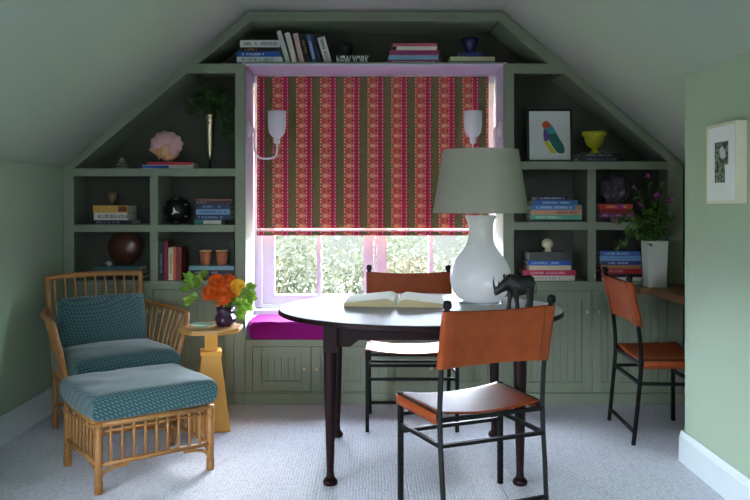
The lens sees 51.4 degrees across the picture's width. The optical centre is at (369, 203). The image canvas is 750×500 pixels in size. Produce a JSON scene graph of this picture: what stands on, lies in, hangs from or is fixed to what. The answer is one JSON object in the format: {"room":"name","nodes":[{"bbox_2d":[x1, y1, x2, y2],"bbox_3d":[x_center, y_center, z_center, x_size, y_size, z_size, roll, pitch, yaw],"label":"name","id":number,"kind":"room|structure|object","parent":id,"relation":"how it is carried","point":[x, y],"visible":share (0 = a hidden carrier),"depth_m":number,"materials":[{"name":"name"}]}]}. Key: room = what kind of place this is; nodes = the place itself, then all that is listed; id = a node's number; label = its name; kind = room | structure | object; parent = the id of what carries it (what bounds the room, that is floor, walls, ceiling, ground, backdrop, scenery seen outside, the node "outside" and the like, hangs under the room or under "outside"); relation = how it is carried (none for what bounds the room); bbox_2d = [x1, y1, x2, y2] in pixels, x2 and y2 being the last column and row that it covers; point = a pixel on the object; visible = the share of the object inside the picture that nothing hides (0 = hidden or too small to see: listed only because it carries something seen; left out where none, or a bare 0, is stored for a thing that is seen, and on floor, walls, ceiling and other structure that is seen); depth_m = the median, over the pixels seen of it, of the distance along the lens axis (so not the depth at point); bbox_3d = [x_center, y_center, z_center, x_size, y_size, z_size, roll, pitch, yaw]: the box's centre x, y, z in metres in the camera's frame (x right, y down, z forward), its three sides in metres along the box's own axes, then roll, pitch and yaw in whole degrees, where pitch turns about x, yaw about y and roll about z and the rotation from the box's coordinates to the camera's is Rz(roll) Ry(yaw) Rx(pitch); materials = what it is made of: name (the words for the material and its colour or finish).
{"room":"home office","nodes":[
{"label":"home office","id":0,"kind":"room"},
{"bbox_2d":[0,160,63,415],"bbox_3d":[-2.008,0.518,1.380,0.120,1.504,8.200,0,0,0],"label":"wall","id":1,"kind":"structure","parent":0,"point":[31,195],"depth_m":4.42,"materials":[{"name":"green paint"}]},
{"bbox_2d":[0,383,64,446],"bbox_3d":[-1.938,1.195,1.174,0.020,0.150,7.548,0,0,0],"label":"baseboard","id":2,"kind":"structure","parent":1,"relation":"attached to","point":[26,415],"depth_m":4.38,"materials":[{"name":"white paint"}]},
{"bbox_2d":[0,396,725,499],"bbox_3d":[0.076,1.320,1.380,4.348,0.100,8.260,0,0,0],"label":"floor","id":3,"kind":"structure","parent":0,"point":[270,451],"depth_m":3.86,"materials":[{"name":"carpet"}]},
{"bbox_2d":[40,270,189,428],"bbox_3d":[-1.489,0.836,4.442,0.761,0.869,0.541,0,0,-37],"label":"armchair","id":4,"kind":"object","parent":3,"relation":"on","point":[46,314],"visible":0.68,"depth_m":4.48,"materials":[{"name":"wicker"}]},
{"bbox_2d":[51,338,180,375],"bbox_3d":[-1.423,0.859,4.354,0.576,0.170,0.522,0,0,-37],"label":"seat cushion","id":5,"kind":"object","parent":4,"relation":"on","point":[102,356],"visible":0.62,"depth_m":4.19,"materials":[{"name":"teal fabric"}]},
{"bbox_2d":[56,293,146,347],"bbox_3d":[-1.540,0.670,4.501,0.505,0.288,0.191,0,0,-39],"label":"cushion","id":6,"kind":"object","parent":5,"relation":"on","point":[81,320],"visible":0.84,"depth_m":4.42,"materials":[{"name":"teal fabric"}]},
{"bbox_2d":[63,401,213,495],"bbox_3d":[-1.116,1.114,3.760,0.569,0.312,0.502,0,0,-37],"label":"ottoman","id":7,"kind":"object","parent":3,"relation":"on","point":[85,429],"visible":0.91,"depth_m":3.62,"materials":[{"name":"wicker"}]},
{"bbox_2d":[60,363,217,421],"bbox_3d":[-1.116,0.889,3.760,0.606,0.136,0.531,0,0,-37],"label":"cushion","id":8,"kind":"object","parent":7,"relation":"on","point":[143,390],"visible":1,"depth_m":3.60,"materials":[{"name":"teal fabric"}]},
{"bbox_2d":[63,284,248,403],"bbox_3d":[-1.369,0.889,5.139,1.154,0.761,0.438,0,0,0],"label":"base cabinet","id":9,"kind":"object","parent":3,"relation":"on","point":[232,346],"visible":0.26,"depth_m":4.95,"materials":[{"name":"green paint"}]},
{"bbox_2d":[63,64,245,283],"bbox_3d":[-1.369,-0.190,5.154,1.155,1.403,0.408,0,0,0],"label":"bookcase","id":10,"kind":"object","parent":9,"relation":"on","point":[88,179],"visible":0.82,"depth_m":5.28,"materials":[{"name":"green paint"}]},
{"bbox_2d":[92,220,140,224],"bbox_3d":[-1.654,0.118,5.101,0.256,0.028,0.201,0,0,0],"label":"book","id":11,"kind":"object","parent":10,"relation":"on","point":[94,222],"visible":1,"depth_m":5.00,"materials":[{"name":"paper"}]},
{"bbox_2d":[94,212,136,219],"bbox_3d":[-1.660,0.080,5.097,0.218,0.047,0.201,0,0,1],"label":"book","id":12,"kind":"object","parent":11,"relation":"on","point":[97,216],"visible":0.98,"depth_m":5.00,"materials":[{"name":"paper"}]},
{"bbox_2d":[93,206,136,212],"bbox_3d":[-1.663,0.033,5.099,0.224,0.045,0.201,0,0,0],"label":"book","id":13,"kind":"object","parent":12,"relation":"on","point":[96,209],"visible":1,"depth_m":5.00,"materials":[{"name":"paper"}]},
{"bbox_2d":[92,273,149,279],"bbox_3d":[-1.624,0.473,5.106,0.321,0.029,0.200,0,0,0],"label":"book","id":14,"kind":"object","parent":10,"relation":"on","point":[147,275],"visible":0.45,"depth_m":5.01,"materials":[{"name":"paper"}]},
{"bbox_3d":[-1.623,0.444,5.103,0.295,0.027,0.200,0,0,0],"label":"book","id":15,"kind":"object","parent":14,"relation":"on","visible":0},
{"bbox_2d":[93,264,147,270],"bbox_3d":[-1.628,0.416,5.099,0.295,0.029,0.200,0,0,-1],"label":"book","id":16,"kind":"object","parent":15,"relation":"on","point":[104,267],"visible":0.91,"depth_m":5.00,"materials":[{"name":"paper"}]},
{"bbox_2d":[108,232,141,264],"bbox_3d":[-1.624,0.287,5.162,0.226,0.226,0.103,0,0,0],"label":"decorative ball","id":17,"kind":"object","parent":16,"relation":"on","point":[124,248],"visible":0.98,"depth_m":5.14,"materials":[{"name":"red wood"}]},
{"bbox_2d":[159,241,163,279],"bbox_3d":[-1.338,0.365,5.064,0.027,0.243,0.151,0,0,0],"label":"book","id":18,"kind":"object","parent":10,"relation":"on","point":[161,244],"visible":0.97,"depth_m":4.99,"materials":[{"name":"paper"}]},
{"bbox_2d":[164,240,173,279],"bbox_3d":[-1.306,0.361,5.065,0.026,0.253,0.150,0,0,0],"label":"book","id":19,"kind":"object","parent":10,"relation":"on","point":[167,243],"visible":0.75,"depth_m":4.99,"materials":[{"name":"paper"}]},
{"bbox_2d":[142,165,199,168],"bbox_3d":[-1.298,-0.238,5.099,0.327,0.026,0.201,0,0,-1],"label":"book","id":20,"kind":"object","parent":10,"relation":"on","point":[143,166],"visible":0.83,"depth_m":5.00,"materials":[{"name":"paper"}]},
{"bbox_2d":[147,162,197,165],"bbox_3d":[-1.285,-0.260,5.098,0.288,0.017,0.200,0,0,0],"label":"book","id":21,"kind":"object","parent":20,"relation":"on","point":[148,163],"visible":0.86,"depth_m":5.00,"materials":[{"name":"paper"}]},
{"bbox_2d":[149,130,182,161],"bbox_3d":[-1.325,-0.374,5.069,0.190,0.209,0.145,0,0,-32],"label":"conch shell","id":22,"kind":"object","parent":21,"relation":"on","point":[166,145],"visible":0.99,"depth_m":5.04,"materials":[{"name":"pink"}]},
{"bbox_2d":[164,197,190,223],"bbox_3d":[-1.264,0.043,5.120,0.178,0.178,0.179,0,0,0],"label":"decorative ball","id":23,"kind":"object","parent":10,"relation":"on","point":[177,210],"visible":1,"depth_m":5.06,"materials":[{"name":"black ceramic"}]},
{"bbox_2d":[177,246,186,279],"bbox_3d":[-1.222,0.382,5.065,0.029,0.211,0.150,0,0,0],"label":"book","id":24,"kind":"object","parent":10,"relation":"on","point":[181,251],"visible":0.95,"depth_m":5.00,"materials":[{"name":"paper"}]},
{"bbox_2d":[203,114,215,168],"bbox_3d":[-1.046,-0.405,5.100,0.085,0.359,0.085,0,0,0],"label":"vase","id":25,"kind":"object","parent":10,"relation":"on","point":[210,119],"visible":0.95,"depth_m":5.08,"materials":[{"name":"silver metal"}]},
{"bbox_2d":[182,82,234,150],"bbox_3d":[-1.049,-0.569,5.087,0.351,0.455,0.187,0,0,0],"label":"foliage","id":26,"kind":"object","parent":25,"relation":"in","point":[210,93],"visible":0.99,"depth_m":5.08,"materials":[{"name":"green plant"}]},
{"bbox_2d":[194,220,226,224],"bbox_3d":[-1.043,0.117,5.105,0.173,0.030,0.201,0,0,-1],"label":"book","id":27,"kind":"object","parent":10,"relation":"on","point":[196,222],"visible":0.83,"depth_m":5.01,"materials":[{"name":"paper"}]},
{"bbox_2d":[195,214,234,219],"bbox_3d":[-1.010,0.085,5.104,0.225,0.033,0.201,0,0,-1],"label":"book","id":28,"kind":"object","parent":27,"relation":"on","point":[197,217],"visible":1,"depth_m":5.00,"materials":[{"name":"paper"}]},
{"bbox_2d":[196,209,234,214],"bbox_3d":[-1.008,0.051,5.105,0.218,0.035,0.201,0,0,0],"label":"book","id":29,"kind":"object","parent":28,"relation":"on","point":[198,211],"visible":1,"depth_m":5.01,"materials":[{"name":"paper"}]},
{"bbox_2d":[196,204,234,208],"bbox_3d":[-1.007,0.017,5.104,0.212,0.032,0.201,0,0,1],"label":"book","id":30,"kind":"object","parent":29,"relation":"on","point":[198,206],"visible":0.99,"depth_m":5.00,"materials":[{"name":"paper"}]},
{"bbox_2d":[196,275,234,279],"bbox_3d":[-1.012,0.472,5.081,0.269,0.031,0.170,0,0,1],"label":"book","id":31,"kind":"object","parent":10,"relation":"on","point":[206,276],"visible":0.02,"depth_m":5.00,"materials":[{"name":"paper"}]},
{"bbox_2d":[190,270,234,274],"bbox_3d":[-1.013,0.440,5.087,0.282,0.032,0.171,0,0,0],"label":"book","id":32,"kind":"object","parent":31,"relation":"on","point":[196,272],"visible":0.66,"depth_m":5.00,"materials":[{"name":"paper"}]},
{"bbox_2d":[189,264,234,269],"bbox_3d":[-1.015,0.410,5.082,0.288,0.027,0.170,0,0,0],"label":"book","id":33,"kind":"object","parent":32,"relation":"on","point":[194,266],"visible":0.82,"depth_m":5.00,"materials":[{"name":"paper"}]},
{"bbox_2d":[178,322,242,432],"bbox_3d":[-0.903,0.982,4.430,0.344,0.576,0.344,0,0,0],"label":"side table","id":34,"kind":"object","parent":3,"relation":"on","point":[210,362],"visible":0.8,"depth_m":4.36,"materials":[{"name":"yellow wood"}]},
{"bbox_2d":[214,306,235,326],"bbox_3d":[-0.824,0.638,4.430,0.114,0.110,0.114,0,0,21],"label":"flower vase","id":35,"kind":"object","parent":34,"relation":"on","point":[224,317],"visible":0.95,"depth_m":4.39,"materials":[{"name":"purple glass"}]},
{"bbox_2d":[200,284,221,307],"bbox_3d":[-0.889,0.539,4.392,0.135,0.172,0.102,0,0,0],"label":"dahlia","id":36,"kind":"object","parent":35,"relation":"in","point":[208,291],"visible":0.93,"depth_m":4.37,"materials":[{"name":"orange plant"}]},
{"bbox_2d":[180,269,257,318],"bbox_3d":[-0.861,0.506,4.409,0.453,0.281,0.174,0,0,3],"label":"leaf spray","id":37,"kind":"object","parent":35,"relation":"in","point":[248,293],"visible":0.76,"depth_m":4.40,"materials":[{"name":"green plant"}]},
{"bbox_2d":[213,287,233,307],"bbox_3d":[-0.821,0.544,4.351,0.121,0.161,0.114,0,0,44],"label":"dahlia","id":38,"kind":"object","parent":35,"relation":"in","point":[223,295],"visible":0.98,"depth_m":4.33,"materials":[{"name":"orange plant"}]},
{"bbox_2d":[245,335,503,403],"bbox_3d":[0.028,1.066,5.139,1.639,0.408,0.438,0,0,0],"label":"window seat","id":39,"kind":"object","parent":3,"relation":"on","point":[276,371],"visible":0.62,"depth_m":4.95,"materials":[{"name":"green paint"}]},
{"bbox_2d":[249,314,322,339],"bbox_3d":[0.028,0.801,5.130,1.633,0.123,0.376,0,0,0],"label":"seat cushion","id":40,"kind":"object","parent":39,"relation":"on","point":[266,327],"visible":0.27,"depth_m":4.95,"materials":[{"name":"fabric"}]},
{"bbox_2d":[365,265,458,431],"bbox_3d":[0.235,0.820,4.543,0.528,0.902,0.436,0,0,0],"label":"dining chair","id":41,"kind":"object","parent":3,"relation":"on","point":[438,282],"visible":0.61,"depth_m":4.68,"materials":[{"name":"leather"}]},
{"bbox_2d":[278,293,563,486],"bbox_3d":[0.250,0.893,3.900,1.453,0.754,1.251,0,0,0],"label":"dining table","id":42,"kind":"object","parent":3,"relation":"on","point":[342,326],"visible":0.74,"depth_m":3.52,"materials":[{"name":"brown wood"}]},
{"bbox_2d":[343,291,444,307],"bbox_3d":[0.133,0.493,4.041,0.508,0.044,0.348,0,0,5],"label":"open book","id":43,"kind":"object","parent":42,"relation":"on","point":[389,299],"visible":0.99,"depth_m":3.89,"materials":[{"name":"paper"}]},
{"bbox_2d":[433,147,528,305],"bbox_3d":[0.575,0.118,4.060,0.496,0.796,0.496,0,0,20],"label":"table lamp","id":44,"kind":"object","parent":42,"relation":"on","point":[480,180],"visible":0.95,"depth_m":3.91,"materials":[{"name":"white ceramic"}]},
{"bbox_2d":[493,274,536,308],"bbox_3d":[0.706,0.427,3.793,0.219,0.175,0.082,0,0,-10],"label":"figurine","id":45,"kind":"object","parent":42,"relation":"on","point":[515,286],"visible":0.97,"depth_m":3.77,"materials":[{"name":"black metal"}]},
{"bbox_2d":[396,294,555,499],"bbox_3d":[0.439,0.820,3.266,0.528,0.902,0.436,0,0,-23],"label":"dining chair","id":46,"kind":"object","parent":3,"relation":"on","point":[466,338],"visible":1,"depth_m":3.15,"materials":[{"name":"brown leather"}]},
{"bbox_2d":[504,284,683,403],"bbox_3d":[1.418,0.889,5.139,1.138,0.761,0.438,0,0,0],"label":"base cabinet","id":47,"kind":"object","parent":3,"relation":"on","point":[579,363],"visible":0.67,"depth_m":4.95,"materials":[{"name":"green paint"}]},
{"bbox_2d":[503,64,682,283],"bbox_3d":[1.418,-0.188,5.154,1.140,1.408,0.408,0,0,0],"label":"bookcase","id":48,"kind":"object","parent":47,"relation":"on","point":[565,89],"visible":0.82,"depth_m":5.15,"materials":[{"name":"green paint"}]},
{"bbox_2d":[520,274,574,280],"bbox_3d":[1.154,0.476,5.099,0.321,0.032,0.201,0,0,1],"label":"book","id":49,"kind":"object","parent":48,"relation":"on","point":[536,278],"visible":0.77,"depth_m":5.00,"materials":[{"name":"paper"}]},
{"bbox_2d":[518,268,575,275],"bbox_3d":[1.154,0.442,5.100,0.333,0.035,0.201,0,0,-1],"label":"book","id":50,"kind":"object","parent":49,"relation":"on","point":[523,271],"visible":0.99,"depth_m":5.00,"materials":[{"name":"paper"}]},
{"bbox_2d":[523,264,570,269],"bbox_3d":[1.154,0.409,5.101,0.269,0.030,0.200,0,0,0],"label":"book","id":51,"kind":"object","parent":50,"relation":"on","point":[529,267],"visible":0.86,"depth_m":5.00,"materials":[{"name":"paper"}]},
{"bbox_2d":[522,258,570,264],"bbox_3d":[1.153,0.379,5.103,0.279,0.031,0.201,0,0,1],"label":"book","id":52,"kind":"object","parent":51,"relation":"on","point":[526,262],"visible":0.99,"depth_m":5.00,"materials":[{"name":"paper"}]},
{"bbox_2d":[523,250,567,260],"bbox_3d":[1.146,0.336,5.106,0.250,0.054,0.200,0,0,0],"label":"book","id":53,"kind":"object","parent":52,"relation":"on","point":[531,255],"visible":0.95,"depth_m":5.01,"materials":[{"name":"paper"}]},
{"bbox_2d":[526,109,572,161],"bbox_3d":[1.167,-0.445,5.071,0.298,0.350,0.041,0,0,0],"label":"framed picture","id":54,"kind":"object","parent":48,"relation":"on","point":[549,132],"visible":0.95,"depth_m":5.07,"materials":[{"name":"white paper"}]},
{"bbox_2d":[526,219,581,221],"bbox_3d":[1.196,0.107,5.102,0.327,0.014,0.200,0,0,0],"label":"book","id":55,"kind":"object","parent":48,"relation":"on","point":[528,220],"visible":0.84,"depth_m":5.00,"materials":[{"name":"paper"}]},
{"bbox_2d":[526,215,581,219],"bbox_3d":[1.195,0.085,5.096,0.327,0.030,0.201,0,0,1],"label":"book","id":56,"kind":"object","parent":55,"relation":"on","point":[531,217],"visible":1,"depth_m":5.00,"materials":[{"name":"paper"}]},
{"bbox_2d":[526,210,581,214],"bbox_3d":[1.197,0.054,5.104,0.327,0.031,0.201,0,0,0],"label":"book","id":57,"kind":"object","parent":56,"relation":"on","point":[531,212],"visible":0.99,"depth_m":5.00,"materials":[{"name":"paper"}]},
{"bbox_2d":[528,205,581,209],"bbox_3d":[1.195,0.022,5.096,0.327,0.032,0.201,0,0,-1],"label":"book","id":58,"kind":"object","parent":57,"relation":"on","point":[530,207],"visible":0.98,"depth_m":5.00,"materials":[{"name":"paper"}]},
{"bbox_2d":[528,200,577,204],"bbox_3d":[1.192,-0.009,5.098,0.282,0.030,0.201,0,0,1],"label":"book","id":59,"kind":"object","parent":58,"relation":"on","point":[531,202],"visible":1,"depth_m":5.00,"materials":[{"name":"paper"}]},
{"bbox_2d":[573,157,624,161],"bbox_3d":[1.482,-0.286,5.099,0.304,0.032,0.201,0,0,0],"label":"book","id":60,"kind":"object","parent":48,"relation":"on","point":[576,159],"visible":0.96,"depth_m":5.00,"materials":[{"name":"paper"}]},
{"bbox_2d":[573,153,621,157],"bbox_3d":[1.478,-0.314,5.100,0.269,0.023,0.201,0,0,0],"label":"book","id":61,"kind":"object","parent":60,"relation":"on","point":[578,154],"visible":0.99,"depth_m":5.00,"materials":[{"name":"paper"}]},
{"bbox_2d":[581,131,607,152],"bbox_3d":[1.456,-0.397,5.060,0.164,0.142,0.164,0,0,0],"label":"bowl","id":62,"kind":"object","parent":61,"relation":"on","point":[594,140],"visible":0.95,"depth_m":5.01,"materials":[{"name":"yellow ceramic"}]},
{"bbox_2d":[596,218,631,221],"bbox_3d":[1.580,0.101,5.101,0.199,0.026,0.200,0,0,0],"label":"book","id":63,"kind":"object","parent":48,"relation":"on","point":[597,219],"visible":0.36,"depth_m":5.00,"materials":[{"name":"paper"}]},
{"bbox_2d":[596,213,632,217],"bbox_3d":[1.580,0.074,5.098,0.224,0.029,0.201,0,0,0],"label":"book","id":64,"kind":"object","parent":63,"relation":"on","point":[598,215],"visible":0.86,"depth_m":5.00,"materials":[{"name":"paper"}]},
{"bbox_2d":[596,209,631,212],"bbox_3d":[1.576,0.047,5.097,0.205,0.024,0.200,0,0,0],"label":"book","id":65,"kind":"object","parent":64,"relation":"on","point":[597,210],"visible":0.71,"depth_m":5.00,"materials":[{"name":"paper"}]},
{"bbox_2d":[596,204,632,208],"bbox_3d":[1.577,0.018,5.101,0.218,0.032,0.201,0,0,1],"label":"book","id":66,"kind":"object","parent":65,"relation":"on","point":[598,206],"visible":0.61,"depth_m":5.00,"materials":[{"name":"paper"}]},
{"bbox_2d":[599,173,628,203],"bbox_3d":[1.605,-0.100,5.123,0.192,0.204,0.135,0,0,0],"label":"cluster","id":67,"kind":"object","parent":66,"relation":"on","point":[613,188],"visible":0.97,"depth_m":5.08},
{"bbox_2d":[596,275,641,280],"bbox_3d":[1.614,0.481,5.097,0.256,0.022,0.200,0,0,-1],"label":"book","id":68,"kind":"object","parent":48,"relation":"on","point":[597,277],"visible":0.41,"depth_m":5.00,"materials":[{"name":"paper"}]},
{"bbox_2d":[596,273,641,276],"bbox_3d":[1.615,0.459,5.100,0.256,0.022,0.200,0,0,1],"label":"book","id":69,"kind":"object","parent":68,"relation":"on","point":[597,274],"visible":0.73,"depth_m":5.00,"materials":[{"name":"paper"}]},
{"bbox_2d":[596,267,641,273],"bbox_3d":[1.611,0.431,5.105,0.270,0.033,0.201,0,0,0],"label":"book","id":70,"kind":"object","parent":69,"relation":"on","point":[598,270],"visible":0.77,"depth_m":5.01,"materials":[{"name":"paper"}]},
{"bbox_2d":[596,264,640,267],"bbox_3d":[1.610,0.403,5.104,0.257,0.022,0.200,0,0,1],"label":"book","id":71,"kind":"object","parent":70,"relation":"on","point":[597,265],"visible":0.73,"depth_m":5.00,"materials":[{"name":"paper"}]},
{"bbox_2d":[596,260,640,264],"bbox_3d":[1.610,0.378,5.103,0.257,0.026,0.201,0,0,1],"label":"book","id":72,"kind":"object","parent":71,"relation":"on","point":[597,261],"visible":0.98,"depth_m":5.00,"materials":[{"name":"paper"}]},
{"bbox_2d":[596,255,640,260],"bbox_3d":[1.605,0.349,5.098,0.263,0.032,0.200,0,0,0],"label":"book","id":73,"kind":"object","parent":72,"relation":"on","point":[599,258],"visible":0.71,"depth_m":5.00,"materials":[{"name":"paper"}]},
{"bbox_2d":[596,249,639,255],"bbox_3d":[1.603,0.317,5.096,0.253,0.031,0.201,0,0,0],"label":"book","id":74,"kind":"object","parent":73,"relation":"on","point":[601,252],"visible":0.98,"depth_m":5.00,"materials":[{"name":"paper"}]},
{"bbox_2d":[602,267,684,445],"bbox_3d":[1.572,0.820,4.335,0.436,0.902,0.528,0,0,2],"label":"dining chair","id":75,"kind":"object","parent":3,"relation":"on","point":[621,294],"visible":0.89,"depth_m":4.32,"materials":[{"name":"leather"}]},
{"bbox_2d":[634,285,684,304],"bbox_3d":[1.882,0.891,4.404,0.434,0.757,1.083,0,0,0],"label":"desk","id":76,"kind":"object","parent":3,"relation":"on","point":[676,293],"visible":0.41,"depth_m":4.68,"materials":[{"name":"brown wood"}]},
{"bbox_2d":[641,240,667,287],"bbox_3d":[1.765,0.370,4.840,0.124,0.285,0.124,0,0,0],"label":"vase","id":77,"kind":"object","parent":76,"relation":"on","point":[654,257],"visible":0.95,"depth_m":4.78,"materials":[{"name":"ceramic"}]},
{"bbox_2d":[609,173,675,251],"bbox_3d":[1.673,0.054,4.816,0.420,0.494,0.208,0,0,-11],"label":"bunch","id":78,"kind":"object","parent":77,"relation":"in","point":[650,231],"visible":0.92,"depth_m":4.80,"materials":[{"name":"green plant"}]},
{"bbox_2d":[0,0,749,179],"bbox_3d":[0.076,-0.714,1.380,4.288,1.302,8.200,0,0,0],"label":"ceiling","id":79,"kind":"structure","parent":0,"point":[70,70],"depth_m":4.09,"materials":[{"name":"green paint"}]},
{"bbox_2d":[683,180,684,371],"bbox_3d":[2.160,0.553,4.610,0.120,1.433,1.740,0,0,0],"label":"wall","id":80,"kind":"structure","parent":0,"point":[683,180],"depth_m":5.21,"materials":[{"name":"green paint"}]},
{"bbox_2d":[685,51,749,477],"bbox_3d":[1.875,0.322,0.560,0.650,1.897,6.560,0,0,0],"label":"wall","id":81,"kind":"structure","parent":0,"point":[717,236],"depth_m":3.50,"materials":[{"name":"green paint"}]},
{"bbox_2d":[679,371,749,499],"bbox_3d":[1.814,1.195,1.380,0.572,0.150,7.960,0,0,0],"label":"baseboard","id":82,"kind":"structure","parent":81,"relation":"attached to","point":[721,476],"depth_m":3.48,"materials":[{"name":"white paint"}]},
{"bbox_2d":[706,120,746,203],"bbox_3d":[1.526,-0.173,3.345,0.045,0.343,0.285,0,0,0],"label":"framed picture","id":83,"kind":"object","parent":81,"relation":"attached to","point":[726,143],"visible":1,"depth_m":3.29,"materials":[{"name":"white paper"}]},
{"bbox_2d":[715,141,727,182],"bbox_3d":[1.508,-0.179,3.349,0.001,0.175,0.128,0,0,0],"label":"print","id":84,"kind":"object","parent":83,"relation":"attached to","point":[721,147],"depth_m":3.35},
{"bbox_3d":[0.076,0.024,5.420,4.048,2.493,0.120,0,0,0],"label":"wall","id":85,"kind":"structure","parent":0,"visible":0},
{"bbox_2d":[242,62,506,337],"bbox_3d":[0.028,-0.025,5.207,1.679,1.749,0.506,0,0,0],"label":"window","id":86,"kind":"structure","parent":85,"relation":"in","point":[270,302],"depth_m":5.28,"materials":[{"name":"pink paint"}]},
{"bbox_2d":[247,110,285,159],"bbox_3d":[-0.667,-0.444,5.050,0.249,0.313,0.120,0,0,0],"label":"wall sconce","id":87,"kind":"object","parent":86,"relation":"attached to","point":[276,118],"visible":1,"depth_m":5.01,"materials":[{"name":"white ceramic"}]},
{"bbox_2d":[254,76,493,235],"bbox_3d":[0.028,-0.330,5.313,1.631,1.089,0.064,0,0,0],"label":"roman shade","id":88,"kind":"object","parent":86,"relation":"attached to","point":[354,151],"visible":0.88,"depth_m":5.30,"materials":[{"name":"fabric"}]},
{"bbox_2d":[464,110,501,147],"bbox_3d":[0.727,-0.444,5.050,0.241,0.313,0.120,0,0,0],"label":"wall sconce","id":89,"kind":"object","parent":86,"relation":"attached to","point":[472,118],"visible":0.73,"depth_m":5.01,"materials":[{"name":"white glass"}]},
{"bbox_2d":[185,12,563,75],"bbox_3d":[0.030,-1.047,5.154,2.407,0.350,0.408,0,0,0],"label":"bookshelf","id":90,"kind":"object","parent":85,"relation":"attached to","point":[373,35],"visible":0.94,"depth_m":5.11,"materials":[{"name":"green paint"}]},
{"bbox_2d":[317,36,331,61],"bbox_3d":[-0.291,-0.986,5.084,0.096,0.186,0.151,0,0,0],"label":"book","id":91,"kind":"object","parent":90,"relation":"on","point":[322,42],"visible":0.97,"depth_m":5.01,"materials":[{"name":"paper"}]},
{"bbox_2d":[338,42,353,61],"bbox_3d":[-0.157,-0.972,5.110,0.104,0.160,0.104,0,0,0],"label":"vase","id":92,"kind":"object","parent":90,"relation":"on","point":[345,49],"visible":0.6,"depth_m":5.08,"materials":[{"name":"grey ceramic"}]},
{"bbox_2d":[387,60,439,61],"bbox_3d":[0.280,-0.908,5.096,0.336,0.032,0.201,0,0,1],"label":"book","id":93,"kind":"object","parent":90,"relation":"on","point":[387,60],"visible":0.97,"depth_m":5.00,"materials":[{"name":"paper"}]},
{"bbox_2d":[388,55,437,59],"bbox_3d":[0.277,-0.940,5.100,0.317,0.030,0.200,0,0,-1],"label":"book","id":94,"kind":"object","parent":93,"relation":"on","point":[390,57],"visible":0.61,"depth_m":5.00,"materials":[{"name":"paper"}]},
{"bbox_2d":[390,50,438,55],"bbox_3d":[0.285,-0.970,5.097,0.314,0.031,0.201,0,0,1],"label":"book","id":95,"kind":"object","parent":94,"relation":"on","point":[392,52],"visible":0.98,"depth_m":5.00,"materials":[{"name":"paper"}]},
{"bbox_2d":[449,61,493,61],"bbox_3d":[0.655,-0.905,5.105,0.282,0.026,0.201,0,0,1],"label":"book","id":96,"kind":"object","parent":90,"relation":"on","point":[449,61],"visible":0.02,"depth_m":5.01,"materials":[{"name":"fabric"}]},
{"bbox_2d":[447,57,494,61],"bbox_3d":[0.658,-0.932,5.105,0.289,0.027,0.200,0,0,0],"label":"book","id":97,"kind":"object","parent":96,"relation":"on","point":[450,58],"visible":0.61,"depth_m":5.00,"materials":[{"name":"paper"}]},
{"bbox_2d":[457,52,482,56],"bbox_3d":[0.647,-0.959,5.097,0.154,0.026,0.200,0,0,1],"label":"book","id":98,"kind":"object","parent":97,"relation":"on","point":[460,54],"visible":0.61,"depth_m":5.00,"materials":[{"name":"paper"}]},
{"bbox_2d":[461,37,478,51],"bbox_3d":[0.653,-1.026,5.080,0.120,0.108,0.120,0,0,0],"label":"vase","id":99,"kind":"object","parent":98,"relation":"on","point":[470,44],"visible":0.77,"depth_m":5.04,"materials":[{"name":"blue ceramic"}]},
{"bbox_3d":[-0.702,-0.902,5.099,0.288,0.019,0.200,0,0,1],"label":"book","id":100,"kind":"object","parent":90,"relation":"on","visible":0},
{"bbox_2d":[237,57,284,62],"bbox_3d":[-0.706,-0.928,5.102,0.295,0.032,0.201,0,0,1],"label":"book","id":101,"kind":"object","parent":100,"relation":"on","point":[239,59],"visible":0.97,"depth_m":5.00,"materials":[{"name":"paper"}]},
{"bbox_2d":[237,52,283,57],"bbox_3d":[-0.715,-0.961,5.101,0.276,0.032,0.201,0,0,0],"label":"book","id":102,"kind":"object","parent":101,"relation":"on","point":[239,54],"visible":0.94,"depth_m":5.00,"materials":[{"name":"paper"}]},
{"bbox_2d":[241,47,282,55],"bbox_3d":[-0.701,-0.990,5.096,0.250,0.027,0.201,0,0,0],"label":"book","id":103,"kind":"object","parent":102,"relation":"on","point":[243,49],"visible":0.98,"depth_m":5.00,"materials":[{"name":"paper"}]},
{"bbox_2d":[240,40,281,49],"bbox_3d":[-0.705,-1.027,5.096,0.256,0.045,0.201,0,0,0],"label":"book","id":104,"kind":"object","parent":103,"relation":"on","point":[243,43],"visible":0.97,"depth_m":5.00,"materials":[{"name":"paper"}]},
{"label":"outside","id":105,"kind":"structure","parent":0,"visible":0},
{"bbox_2d":[278,278,362,293],"bbox_3d":[0.000,4.320,25.280,50.000,0.100,39.440,0,0,0],"label":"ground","id":106,"kind":"structure","parent":105,"point":[360,279],"depth_m":41.37,"materials":[{"name":"plant"}]},
{"bbox_2d":[255,229,357,315],"bbox_3d":[-1.352,2.163,9.041,2.765,4.239,2.816,0,0,44],"label":"tree","id":107,"kind":"object","parent":106,"relation":"on","point":[285,288],"visible":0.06,"depth_m":8.73,"materials":[{"name":"plant"}]},
{"bbox_2d":[275,229,434,293],"bbox_3d":[-0.150,2.102,13.071,3.556,4.366,2.803,0,0,-11],"label":"tree","id":108,"kind":"object","parent":106,"relation":"on","point":[355,288],"visible":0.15,"depth_m":12.81,"materials":[{"name":"plant"}]},
{"bbox_2d":[349,229,460,290],"bbox_3d":[1.135,2.095,16.952,3.339,4.378,3.268,0,0,25],"label":"tree","id":109,"kind":"object","parent":106,"relation":"on","point":[391,245],"visible":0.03,"depth_m":16.45,"materials":[{"name":"plant"}]},
{"bbox_2d":[361,229,457,293],"bbox_3d":[1.421,2.174,9.314,2.660,4.216,2.877,0,0,-34],"label":"tree","id":110,"kind":"object","parent":106,"relation":"on","point":[417,259],"visible":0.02,"depth_m":9.52,"materials":[{"name":"plant"}]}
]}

